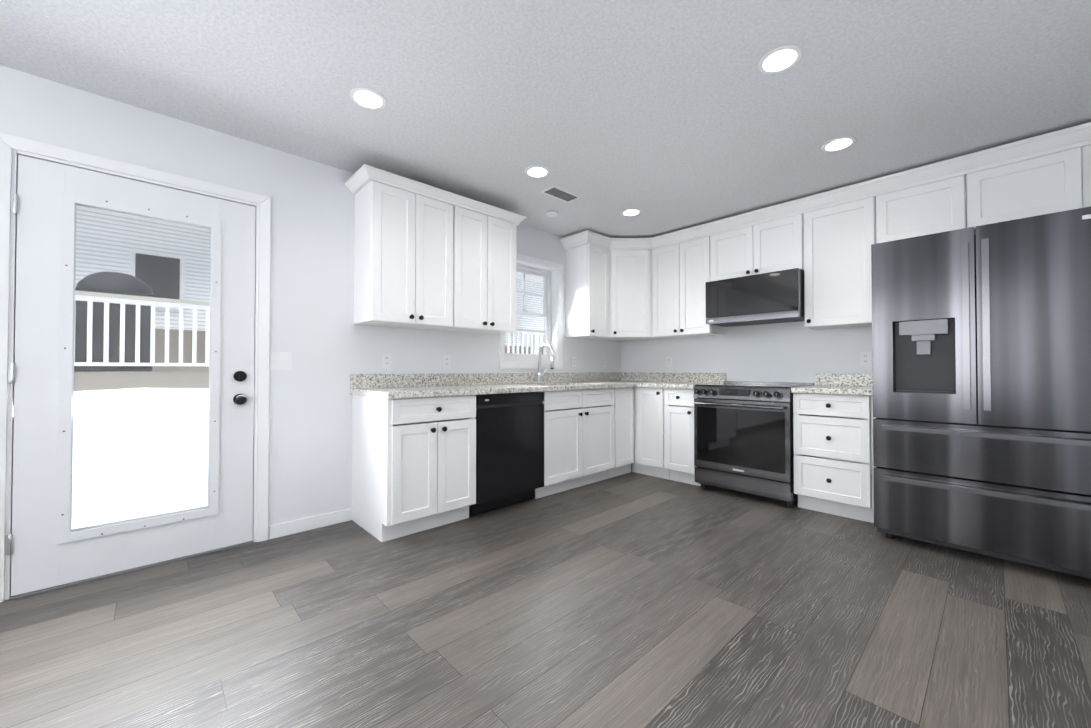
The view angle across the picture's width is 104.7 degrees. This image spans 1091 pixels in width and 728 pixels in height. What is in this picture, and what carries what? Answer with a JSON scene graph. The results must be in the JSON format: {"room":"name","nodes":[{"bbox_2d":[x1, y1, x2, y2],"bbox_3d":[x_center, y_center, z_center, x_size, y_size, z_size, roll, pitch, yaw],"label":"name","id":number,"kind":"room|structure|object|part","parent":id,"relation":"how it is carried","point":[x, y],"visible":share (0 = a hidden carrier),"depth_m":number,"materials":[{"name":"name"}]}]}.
{"room":"kitchen","nodes":[
{"label":"kitchen","id":0,"kind":"room"},
{"bbox_2d":[0,65,620,538],"bbox_3d":[-1.768,-0.158,2.663,7.500,2.480,0.150,1,-1,-43],"label":"wall","id":1,"kind":"structure","parent":0,"point":[322,339],"depth_m":2.73,"materials":[{"name":"white paint"}]},
{"bbox_2d":[5,155,255,595],"bbox_3d":[-2.102,0.050,2.229,0.938,2.027,0.135,1,-1,-43],"label":"entry door","id":2,"kind":"structure","parent":1,"relation":"in","point":[47,545],"depth_m":2.12,"materials":[{"name":"white paint"}]},
{"bbox_2d":[0,132,270,601],"bbox_3d":[-2.159,0.018,2.304,1.066,2.118,0.196,1,-1,-43],"label":"door frame","id":3,"kind":"structure","parent":1,"relation":"attached to","point":[8,143],"depth_m":2.11,"materials":[{"name":"white wood"}]},
{"bbox_2d":[269,352,290,369],"bbox_3d":[-1.665,-0.018,2.646,0.116,0.115,0.013,1,-1,-43],"label":"light switch","id":4,"kind":"object","parent":1,"relation":"attached to","point":[280,360],"visible":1,"depth_m":2.65,"materials":[{"name":"white plastic"}]},
{"bbox_2d":[269,508,351,538],"bbox_3d":[-1.526,1.042,2.763,0.488,0.083,0.012,1,-1,-43],"label":"baseboard","id":5,"kind":"structure","parent":1,"relation":"attached to","point":[302,525],"depth_m":2.73,"materials":[{"name":"white wood"}]},
{"bbox_2d":[382,353,390,368],"bbox_3d":[-1.174,-0.022,3.109,0.070,0.115,0.008,1,-1,-43],"label":"electrical outlet","id":6,"kind":"object","parent":1,"relation":"attached to","point":[386,360],"visible":1,"depth_m":3.11,"materials":[{"name":"white plastic"}]},
{"bbox_2d":[354,181,452,329],"bbox_3d":[-1.003,-0.733,3.035,0.605,0.910,0.358,1,-1,-43],"label":"upper cabinet","id":7,"kind":"object","parent":1,"relation":"attached to","point":[403,258],"visible":1,"depth_m":2.89,"materials":[{"name":"white wood"}]},
{"bbox_2d":[344,164,526,224],"bbox_3d":[-0.777,-1.219,3.244,1.344,0.064,0.371,1,-1,-43],"label":"crown molding","id":8,"kind":"structure","parent":7,"relation":"on","point":[364,175],"depth_m":2.95,"materials":[{"name":"white wood"}]},
{"bbox_2d":[443,355,450,368],"bbox_3d":[-0.808,-0.018,3.451,0.070,0.115,0.008,1,-1,-43],"label":"electrical outlet","id":9,"kind":"object","parent":1,"relation":"attached to","point":[446,361],"visible":1,"depth_m":3.45,"materials":[{"name":"white plastic"}]},
{"bbox_2d":[434,206,516,333],"bbox_3d":[-0.560,-0.728,3.450,0.605,0.910,0.358,1,-1,-43],"label":"upper cabinet","id":10,"kind":"object","parent":1,"relation":"attached to","point":[484,271],"visible":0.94,"depth_m":3.32,"materials":[{"name":"white wood"}]},
{"bbox_2d":[499,253,562,368],"bbox_3d":[-0.171,-0.496,4.144,0.810,1.085,0.156,1,-1,-43],"label":"double-hung window","id":11,"kind":"structure","parent":1,"relation":"in","point":[549,313],"depth_m":4.31,"materials":[{"name":"white"}]},
{"bbox_2d":[571,356,575,366],"bbox_3d":[0.301,-0.024,4.489,0.070,0.115,0.008,1,-1,-43],"label":"electrical outlet","id":12,"kind":"object","parent":1,"relation":"attached to","point":[573,361],"visible":1,"depth_m":4.48,"materials":[{"name":"white plastic"}]},
{"bbox_2d":[565,244,608,338],"bbox_3d":[0.451,-0.738,4.396,0.328,0.915,0.358,1,-1,-43],"label":"upper cabinet","id":13,"kind":"object","parent":1,"relation":"attached to","point":[586,291],"visible":1,"depth_m":4.29,"materials":[{"name":"white wood"}]},
{"bbox_2d":[0,463,1090,727],"bbox_3d":[-0.524,1.075,1.318,7.500,0.020,3.790,1,-1,-43],"label":"floor","id":14,"kind":"structure","parent":0,"point":[634,601],"depth_m":1.69,"materials":[{"name":"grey wood"}]},
{"bbox_2d":[352,394,475,541],"bbox_3d":[-0.901,0.648,2.911,0.620,0.875,0.653,1,-1,-43],"label":"base cabinet","id":15,"kind":"object","parent":14,"relation":"on","point":[413,465],"visible":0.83,"depth_m":2.68,"materials":[{"name":"white wood"}]},
{"bbox_2d":[471,392,543,515],"bbox_3d":[-0.444,0.657,3.337,0.610,0.868,0.616,1,-1,-43],"label":"dishwasher","id":16,"kind":"object","parent":14,"relation":"on","point":[509,448],"visible":0.75,"depth_m":3.09,"materials":[{"name":"black metal"}]},
{"bbox_2d":[535,388,614,498],"bbox_3d":[0.120,0.660,3.866,0.915,0.875,0.653,1,-1,-43],"label":"base cabinet","id":17,"kind":"object","parent":14,"relation":"on","point":[579,447],"visible":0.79,"depth_m":3.62,"materials":[{"name":"white wood"}]},
{"bbox_2d":[350,372,637,411],"bbox_3d":[0.001,0.239,3.754,3.115,0.314,0.660,1,-1,-43],"label":"countertop","id":18,"kind":"structure","parent":17,"relation":"on","point":[390,386],"depth_m":3.37,"materials":[{"name":"stone"}]},
{"bbox_2d":[536,344,554,382],"bbox_3d":[0.023,-0.004,4.011,0.117,0.377,0.231,1,-1,-43],"label":"faucet","id":19,"kind":"object","parent":18,"relation":"on","point":[539,375],"visible":1,"depth_m":4.03,"materials":[{"name":"silver metal"}]},
{"bbox_2d":[607,387,633,478],"bbox_3d":[0.588,0.666,4.327,0.388,0.875,0.620,1,-1,-43],"label":"base cabinet","id":20,"kind":"object","parent":14,"relation":"on","point":[624,423],"visible":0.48,"depth_m":4.08,"materials":[{"name":"white wood"}]},
{"bbox_2d":[632,387,668,479],"bbox_3d":[1.175,0.666,4.296,0.653,0.875,0.420,1,-1,-43],"label":"base cabinet","id":21,"kind":"object","parent":14,"relation":"on","point":[649,448],"visible":0.62,"depth_m":4.07,"materials":[{"name":"white wood"}]},
{"bbox_2d":[638,372,725,388],"bbox_3d":[1.330,0.156,4.135,0.655,0.138,0.603,1,-1,-43],"label":"countertop","id":22,"kind":"structure","parent":21,"relation":"on","point":[645,379],"depth_m":4.31,"materials":[{"name":"stone"}]},
{"bbox_2d":[664,388,700,485],"bbox_3d":[1.427,0.662,4.026,0.653,0.875,0.310,1,-1,-43],"label":"base cabinet","id":23,"kind":"object","parent":14,"relation":"on","point":[679,430],"visible":0.62,"depth_m":3.84,"materials":[{"name":"white wood"}]},
{"bbox_2d":[693,381,813,506],"bbox_3d":[1.769,0.627,3.603,0.686,0.934,0.760,1,-1,-43],"label":"range","id":24,"kind":"object","parent":14,"relation":"on","point":[743,436],"visible":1,"depth_m":3.37,"materials":[{"name":"grey metal"}]},
{"bbox_2d":[793,393,874,522],"bbox_3d":[2.239,0.651,3.158,0.653,0.875,0.513,1,-1,-43],"label":"base cabinet","id":25,"kind":"object","parent":14,"relation":"on","point":[833,451],"visible":0.75,"depth_m":2.96,"materials":[{"name":"white wood"}]},
{"bbox_2d":[791,373,872,394],"bbox_3d":[2.240,0.143,3.162,0.655,0.138,0.519,1,-1,-43],"label":"countertop","id":26,"kind":"structure","parent":25,"relation":"on","point":[826,383],"depth_m":3.30,"materials":[{"name":"stone"}]},
{"bbox_2d":[871,206,1090,578],"bbox_3d":[2.623,0.169,2.540,0.890,1.822,0.910,1,-1,-43],"label":"refrigerator","id":27,"kind":"object","parent":14,"relation":"on","point":[981,356],"visible":1,"depth_m":2.23,"materials":[{"name":"grey metal"}]},
{"bbox_2d":[0,0,1090,237],"bbox_3d":[-0.524,-1.390,1.350,7.500,0.050,3.790,1,-1,-43],"label":"ceiling","id":28,"kind":"structure","parent":0,"point":[666,116],"depth_m":2.04,"materials":[{"name":"paint"}]},
{"bbox_2d":[350,87,386,109],"bbox_3d":[-0.905,-1.352,2.151,0.176,0.005,0.176,1,-1,-43],"label":"recessed light","id":29,"kind":"object","parent":28,"relation":"in","point":[368,98],"visible":1,"depth_m":2.14,"materials":[{"name":"white plastic"}]},
{"bbox_2d":[525,166,549,177],"bbox_3d":[-0.058,-1.342,2.943,0.176,0.005,0.176,1,-1,-43],"label":"recessed light","id":30,"kind":"object","parent":28,"relation":"in","point":[537,171],"visible":1,"depth_m":2.93,"materials":[{"name":"white plastic"}]},
{"bbox_2d":[546,211,557,216],"bbox_3d":[0.060,-1.325,3.724,0.110,0.018,0.110,1,-1,-43],"label":"smoke detector","id":31,"kind":"object","parent":28,"relation":"attached to","point":[551,213],"visible":1,"depth_m":3.71,"materials":[{"name":"white plastic"}]},
{"bbox_2d":[540,185,581,202],"bbox_3d":[0.125,-1.335,3.319,0.310,0.008,0.150,1,-1,-43],"label":"ceiling vent","id":32,"kind":"object","parent":28,"relation":"in","point":[560,193],"visible":1,"depth_m":3.31,"materials":[{"name":"white plastic"}]},
{"bbox_2d":[621,208,640,215],"bbox_3d":[0.753,-1.332,3.701,0.176,0.005,0.176,1,-1,-43],"label":"recessed light","id":33,"kind":"object","parent":28,"relation":"in","point":[631,212],"visible":1,"depth_m":3.69,"materials":[{"name":"white plastic"}]},
{"bbox_2d":[758,45,802,73],"bbox_3d":[1.046,-1.355,1.881,0.176,0.005,0.176,1,-1,-43],"label":"recessed light","id":34,"kind":"object","parent":28,"relation":"in","point":[780,59],"visible":1,"depth_m":1.87,"materials":[{"name":"white plastic"}]},
{"bbox_2d":[821,136,855,151],"bbox_3d":[1.798,-1.346,2.584,0.176,0.005,0.176,1,-1,-43],"label":"recessed light","id":35,"kind":"object","parent":28,"relation":"in","point":[838,144],"visible":1,"depth_m":2.58,"materials":[{"name":"white plastic"}]},
{"bbox_2d":[621,321,871,387],"bbox_3d":[2.159,-0.143,3.845,0.150,2.480,3.490,1,-1,-43],"label":"wall","id":36,"kind":"structure","parent":0,"point":[798,352],"depth_m":3.90,"materials":[{"name":"white paint"}]},
{"bbox_2d":[590,250,667,340],"bbox_3d":[0.897,-0.735,4.629,0.632,0.915,0.632,1,-1,-43],"label":"upper cabinet","id":37,"kind":"object","parent":36,"relation":"attached to","point":[630,299],"visible":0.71,"depth_m":4.40,"materials":[{"name":"white wood"}]},
{"bbox_3d":[0.890,-0.738,4.423,0.339,0.909,0.339,1,-1,-43],"label":"door","id":38,"kind":"part","parent":37,"relation":"part of","materials":[{"name":"white wood"}]},
{"bbox_2d":[560,122,1090,249],"bbox_3d":[1.618,-1.262,3.354,0.744,0.105,3.489,1,-1,-43],"label":"crown molding","id":39,"kind":"structure","parent":37,"relation":"on","point":[1077,136],"depth_m":3.03,"materials":[{"name":"white wood"}]},
{"bbox_2d":[666,357,671,366],"bbox_3d":[1.347,-0.023,4.596,0.008,0.115,0.070,1,-1,-43],"label":"electrical outlet","id":40,"kind":"object","parent":36,"relation":"attached to","point":[668,361],"visible":1,"depth_m":4.59,"materials":[{"name":"white plastic"}]},
{"bbox_2d":[652,236,724,338],"bbox_3d":[1.429,-0.740,4.258,0.358,0.915,0.625,1,-1,-43],"label":"upper cabinet","id":41,"kind":"object","parent":36,"relation":"attached to","point":[681,274],"visible":0.92,"depth_m":4.14,"materials":[{"name":"white wood"}]},
{"bbox_2d":[711,214,803,281],"bbox_3d":[1.906,-0.979,3.752,0.358,0.450,0.767,1,-1,-43],"label":"upper cabinet","id":42,"kind":"object","parent":36,"relation":"attached to","point":[771,246],"visible":0.81,"depth_m":3.61,"materials":[{"name":"white wood"}]},
{"bbox_2d":[706,268,804,326],"bbox_3d":[1.879,-0.557,3.722,0.428,0.386,0.756,1,-1,-43],"label":"over-the-range microwave","id":43,"kind":"object","parent":42,"relation":"attached to","point":[770,297],"visible":0.92,"depth_m":3.54,"materials":[{"name":"grey"}]},
{"bbox_2d":[804,197,875,329],"bbox_3d":[2.326,-0.752,3.300,0.358,0.915,0.459,1,-1,-43],"label":"upper cabinet","id":44,"kind":"object","parent":36,"relation":"attached to","point":[839,240],"visible":0.73,"depth_m":3.20,"materials":[{"name":"white wood"}]},
{"bbox_2d":[860,352,870,365],"bbox_3d":[2.532,-0.039,3.329,0.008,0.115,0.070,1,-1,-43],"label":"electrical outlet","id":45,"kind":"object","parent":36,"relation":"attached to","point":[865,358],"visible":1,"depth_m":3.33,"materials":[{"name":"white plastic"}]},
{"bbox_2d":[876,175,966,243],"bbox_3d":[2.654,-1.034,2.977,0.325,0.360,0.462,1,-1,-43],"label":"upper cabinet","id":46,"kind":"object","parent":36,"relation":"attached to","point":[931,208],"visible":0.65,"depth_m":2.85,"materials":[{"name":"white wood"}]},
{"bbox_2d":[966,145,1090,233],"bbox_3d":[2.994,-1.039,2.613,0.325,0.360,0.531,1,-1,-43],"label":"upper cabinet","id":47,"kind":"object","parent":36,"relation":"attached to","point":[1052,183],"visible":0.71,"depth_m":2.50,"materials":[{"name":"white wood"}]},
{"label":"outside","id":48,"kind":"structure","parent":0,"visible":0},
{"bbox_3d":[-16.455,1.609,16.289,70.000,0.200,39.850,1,-1,-43],"label":"ground","id":49,"kind":"structure","parent":48,"visible":0},
{"bbox_2d":[72,271,543,528],"bbox_3d":[-3.041,0.684,7.452,15.500,3.820,6.100,1,-1,-43],"label":"deck","id":50,"kind":"object","parent":49,"relation":"on","point":[130,436],"depth_m":3.98,"materials":[{"name":"white wood"}]},
{"bbox_2d":[75,206,543,390],"bbox_3d":[-7.252,-0.823,13.803,29.000,4.700,9.100,1,-1,-43],"label":"building","id":51,"kind":"structure","parent":49,"relation":"on","point":[180,268],"depth_m":8.36,"materials":[{"name":"white"}]}
]}

